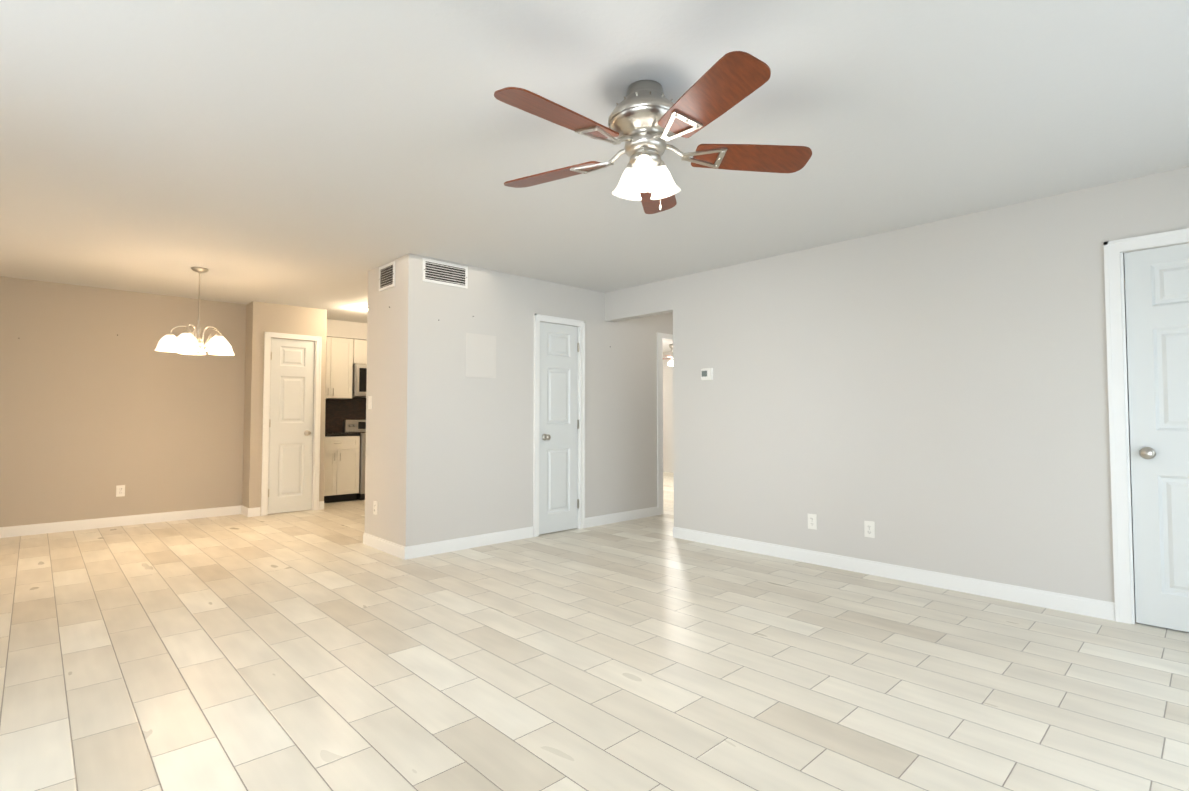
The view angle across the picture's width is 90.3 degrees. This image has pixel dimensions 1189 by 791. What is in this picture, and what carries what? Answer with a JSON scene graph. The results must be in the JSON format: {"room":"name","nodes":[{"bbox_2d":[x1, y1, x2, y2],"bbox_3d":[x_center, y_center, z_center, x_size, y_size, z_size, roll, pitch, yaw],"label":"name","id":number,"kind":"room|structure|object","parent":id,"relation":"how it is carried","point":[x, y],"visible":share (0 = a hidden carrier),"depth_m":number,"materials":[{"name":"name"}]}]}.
{"room":"empty living room","nodes":[
{"label":"empty living room","id":0,"kind":"room"},
{"bbox_2d":[0,276,245,526],"bbox_3d":[-5.122,0.121,5.988,2.950,2.480,0.100,2,-3,-43],"label":"wall","id":1,"kind":"structure","parent":0,"point":[95,410],"depth_m":6.07,"materials":[{"name":"beige paint"}]},
{"bbox_2d":[0,506,239,537],"bbox_3d":[-5.073,1.290,5.916,2.720,0.098,0.013,2,-3,-43],"label":"baseboard","id":2,"kind":"structure","parent":1,"relation":"attached to","point":[33,529],"depth_m":6.05,"materials":[{"name":"white wood"}]},
{"bbox_2d":[116,485,124,496],"bbox_3d":[-4.893,0.985,6.100,0.070,0.115,0.008,2,-3,-43],"label":"outlet","id":3,"kind":"object","parent":1,"relation":"attached to","point":[120,490],"visible":1,"depth_m":6.10,"materials":[{"name":"white plastic"}]},
{"bbox_2d":[242,313,249,506],"bbox_3d":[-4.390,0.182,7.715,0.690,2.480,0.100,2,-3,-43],"label":"wall","id":4,"kind":"structure","parent":0,"point":[247,314],"depth_m":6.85,"materials":[{"name":"beige paint"}]},
{"bbox_2d":[246,301,317,515],"bbox_3d":[-3.667,0.155,6.953,0.690,2.480,0.100,2,-3,-43],"label":"wall","id":5,"kind":"structure","parent":0,"point":[262,318],"depth_m":6.75,"materials":[{"name":"beige paint"}]},
{"bbox_2d":[240,505,251,516],"bbox_3d":[-3.973,1.318,6.723,0.013,0.098,0.273,2,-3,-43],"label":"baseboard","id":6,"kind":"structure","parent":5,"relation":"attached to","point":[245,511],"depth_m":6.69,"materials":[{"name":"white wood"}]},
{"bbox_2d":[268,338,313,513],"bbox_3d":[-3.567,0.352,6.966,0.482,2.030,0.104,2,-3,-43],"label":"pantry door","id":7,"kind":"structure","parent":5,"relation":"in","point":[291,427],"depth_m":6.98,"materials":[{"name":"painted wood"},{"name":"brushed nickel"}]},
{"bbox_2d":[261,332,321,515],"bbox_3d":[-3.596,0.326,7.002,0.625,2.102,0.119,2,-3,-43],"label":"door frame","id":8,"kind":"structure","parent":5,"relation":"attached to","point":[317,340],"depth_m":7.00,"materials":[{"name":"white wood"}]},
{"bbox_2d":[318,309,326,501],"bbox_3d":[-3.733,0.178,7.615,0.115,2.480,1.150,2,-3,-43],"label":"wall","id":9,"kind":"structure","parent":0,"point":[322,314],"depth_m":7.22,"materials":[{"name":"beige paint"}]},
{"bbox_2d":[325,319,366,431],"bbox_3d":[-3.203,0.214,8.606,2.020,2.480,0.440,2,-3,-43],"label":"wall","id":10,"kind":"structure","parent":0,"point":[338,412],"depth_m":8.31,"materials":[{"name":"black tile"}]},
{"bbox_2d":[326,337,352,398],"bbox_3d":[-3.670,-0.375,8.095,0.600,0.830,0.364,2,-3,-43],"label":"upper cabinet","id":11,"kind":"object","parent":10,"relation":"attached to","point":[339,368],"visible":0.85,"depth_m":8.07,"materials":[{"name":"white wood"}]},
{"bbox_2d":[353,339,366,364],"bbox_3d":[-3.172,-0.601,8.576,0.760,0.345,0.364,2,-3,-43],"label":"upper cabinet","id":12,"kind":"object","parent":10,"relation":"attached to","point":[359,351],"visible":0.08,"depth_m":8.27,"materials":[{"name":"white wood"}]},
{"bbox_2d":[352,364,366,397],"bbox_3d":[-3.139,-0.196,8.527,0.760,0.452,0.453,2,-3,-43],"label":"microwave","id":13,"kind":"object","parent":12,"relation":"attached to","point":[359,380],"visible":0.1,"depth_m":8.18,"materials":[{"name":"silver metal"}]},
{"bbox_2d":[364,256,402,544],"bbox_3d":[-0.960,0.115,5.842,2.330,2.480,0.700,2,-3,-43],"label":"wall","id":14,"kind":"structure","parent":0,"point":[383,415],"depth_m":5.02,"materials":[{"name":"white paint"}]},
{"bbox_2d":[368,396,371,408],"bbox_3d":[-1.991,0.063,5.224,0.019,0.115,0.070,2,-3,-43],"label":"light switch","id":15,"kind":"object","parent":14,"relation":"attached to","point":[369,402],"visible":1,"depth_m":5.22,"materials":[{"name":"white plastic"}]},
{"bbox_2d":[373,501,376,514],"bbox_3d":[-1.890,0.969,5.094,0.008,0.115,0.070,2,-3,-43],"label":"outlet","id":16,"kind":"object","parent":14,"relation":"attached to","point":[375,508],"visible":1,"depth_m":5.09,"materials":[{"name":"white plastic"}]},
{"bbox_2d":[363,532,399,557],"bbox_3d":[-1.786,1.256,4.969,0.013,0.098,0.770,2,-3,-43],"label":"baseboard","id":17,"kind":"structure","parent":14,"relation":"attached to","point":[389,547],"depth_m":4.96,"materials":[{"name":"white wood"}]},
{"bbox_2d":[379,261,394,291],"bbox_3d":[-1.774,-1.014,5.040,0.011,0.210,0.300,2,-3,-43],"label":"air vent","id":18,"kind":"object","parent":14,"relation":"in","point":[386,276],"visible":1,"depth_m":5.04,"materials":[{"name":"white metal"}]},
{"bbox_2d":[400,254,672,546],"bbox_3d":[-0.111,0.124,6.096,3.910,2.480,0.100,2,-3,-43],"label":"wall","id":19,"kind":"structure","parent":0,"point":[466,456],"depth_m":5.33,"materials":[{"name":"white paint"}]},
{"bbox_2d":[422,258,467,288],"bbox_3d":[-1.252,-1.026,4.978,0.420,0.190,0.011,2,-3,-43],"label":"air vent","id":20,"kind":"object","parent":19,"relation":"in","point":[443,273],"visible":1,"depth_m":4.97,"materials":[{"name":"white metal"}]},
{"bbox_2d":[400,526,532,559],"bbox_3d":[-1.039,1.261,5.097,1.273,0.098,0.013,2,-3,-43],"label":"baseboard","id":21,"kind":"structure","parent":19,"relation":"attached to","point":[415,551],"depth_m":5.02,"materials":[{"name":"white wood"}]},
{"bbox_2d":[466,333,495,377],"bbox_3d":[-0.995,-0.348,5.198,0.310,0.380,0.008,2,-3,-43],"label":"panel","id":22,"kind":"object","parent":19,"relation":"attached to","point":[480,355],"visible":1,"depth_m":5.19,"materials":[{"name":"white paint"}]},
{"bbox_2d":[539,322,578,534],"bbox_3d":[-0.336,0.311,5.800,0.502,2.030,0.104,2,-3,-43],"label":"closet door","id":23,"kind":"structure","parent":19,"relation":"in","point":[558,453],"depth_m":5.81,"materials":[{"name":"painted wood"},{"name":"brushed nickel"}]},
{"bbox_2d":[533,314,584,536],"bbox_3d":[-0.369,0.284,5.832,0.645,2.102,0.119,2,-3,-43],"label":"trim","id":24,"kind":"structure","parent":19,"relation":"attached to","point":[538,318],"depth_m":5.89,"materials":[{"name":"white wood"}]},
{"bbox_2d":[585,506,657,527],"bbox_3d":[0.323,1.307,6.388,1.160,0.098,0.013,2,-3,-43],"label":"baseboard","id":25,"kind":"structure","parent":19,"relation":"attached to","point":[652,511],"depth_m":6.34,"materials":[{"name":"white wood"}]},
{"bbox_2d":[657,332,672,514],"bbox_3d":[0.988,0.331,7.120,0.815,2.100,0.116,2,-3,-43],"label":"door frame","id":26,"kind":"structure","parent":19,"relation":"attached to","point":[661,337],"depth_m":6.82,"materials":[{"name":"white wood"}]},
{"bbox_2d":[0,472,1188,790],"bbox_3d":[0.438,1.386,5.565,10.600,0.120,10.100,2,-3,-43],"label":"floor","id":27,"kind":"structure","parent":0,"point":[326,648],"depth_m":2.60,"materials":[{"name":"beige tile"}]},
{"bbox_2d":[324,432,359,502],"bbox_3d":[-3.570,0.956,7.939,0.603,0.908,0.629,2,-3,-43],"label":"base cabinet","id":28,"kind":"object","parent":27,"relation":"on","point":[341,466],"visible":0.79,"depth_m":7.79,"materials":[{"name":"white wood"}]},
{"bbox_2d":[344,420,365,499],"bbox_3d":[-3.045,0.886,8.389,0.760,1.080,0.696,2,-3,-43],"label":"range","id":29,"kind":"object","parent":27,"relation":"on","point":[356,426],"visible":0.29,"depth_m":7.96,"materials":[{"name":"silver metal"}]},
{"bbox_2d":[0,0,1188,351],"bbox_3d":[0.438,-1.172,5.656,10.600,0.120,10.100,2,-3,-43],"label":"ceiling","id":30,"kind":"structure","parent":0,"point":[324,154],"depth_m":2.70,"materials":[{"name":"white paint"}]},
{"bbox_2d":[155,267,234,355],"bbox_3d":[-3.519,-0.748,5.247,0.601,0.757,0.586,2,-3,-43],"label":"chandelier","id":31,"kind":"object","parent":30,"relation":"hanging from","point":[187,343],"visible":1,"depth_m":5.14,"materials":[{"name":"white glass"}]},
{"bbox_2d":[494,51,811,213],"bbox_3d":[0.165,-0.983,2.335,1.265,0.494,1.315,2,-3,-43],"label":"ceiling fan","id":32,"kind":"object","parent":30,"relation":"hanging from","point":[647,119],"visible":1,"depth_m":2.27,"materials":[{"name":"brown wood"}]},
{"bbox_2d":[663,344,672,365],"bbox_3d":[1.423,-0.730,10.781,0.848,0.400,0.848,1,-2,-28],"label":"ceiling fan","id":33,"kind":"object","parent":30,"relation":"hanging from","point":[670,359],"visible":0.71,"depth_m":10.73,"materials":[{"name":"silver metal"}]},
{"bbox_2d":[663,352,673,472],"bbox_3d":[2.330,0.305,11.170,0.100,2.480,4.110,2,-3,-43],"label":"wall","id":34,"kind":"structure","parent":0,"point":[667,418],"depth_m":11.97,"materials":[{"name":"white paint"}]},
{"bbox_2d":[605,167,1188,602],"bbox_3d":[2.106,0.058,4.216,0.120,2.480,5.680,2,-3,-43],"label":"wall","id":35,"kind":"structure","parent":0,"point":[931,397],"depth_m":4.00,"materials":[{"name":"white paint"}]},
{"bbox_2d":[701,368,712,379],"bbox_3d":[1.003,-0.192,5.283,0.026,0.105,0.118,2,-3,-43],"label":"thermostat","id":36,"kind":"object","parent":35,"relation":"attached to","point":[706,373],"visible":1,"depth_m":5.27,"materials":[{"name":"white plastic"}]},
{"bbox_2d":[808,514,816,529],"bbox_3d":[1.674,0.970,4.546,0.008,0.115,0.070,2,-3,-43],"label":"electrical outlet","id":37,"kind":"object","parent":35,"relation":"attached to","point":[812,521],"visible":1,"depth_m":4.54,"materials":[{"name":"white plastic"}]},
{"bbox_2d":[864,521,874,537],"bbox_3d":[1.970,0.959,4.235,0.008,0.115,0.070,2,-3,-43],"label":"electrical outlet","id":38,"kind":"object","parent":35,"relation":"attached to","point":[869,528],"visible":1,"depth_m":4.23,"materials":[{"name":"white plastic"}]},
{"bbox_2d":[673,527,1114,620],"bbox_3d":[1.807,1.236,4.394,0.013,0.098,3.110,2,-3,-43],"label":"baseboard","id":39,"kind":"structure","parent":35,"relation":"attached to","point":[1096,608],"depth_m":3.97,"materials":[{"name":"white wood"}]},
{"bbox_2d":[1104,228,1188,623],"bbox_3d":[3.234,0.179,2.994,0.119,2.110,0.936,2,-3,-43],"label":"door frame","id":40,"kind":"structure","parent":35,"relation":"attached to","point":[1120,458],"depth_m":3.26,"materials":[{"name":"white wood"}]},
{"bbox_2d":[1124,243,1188,631],"bbox_3d":[3.201,0.210,2.961,0.104,2.030,0.771,2,-3,-43],"label":"entry door","id":41,"kind":"structure","parent":35,"relation":"in","point":[1157,298],"depth_m":3.17,"materials":[{"name":"white wood"}]}
]}

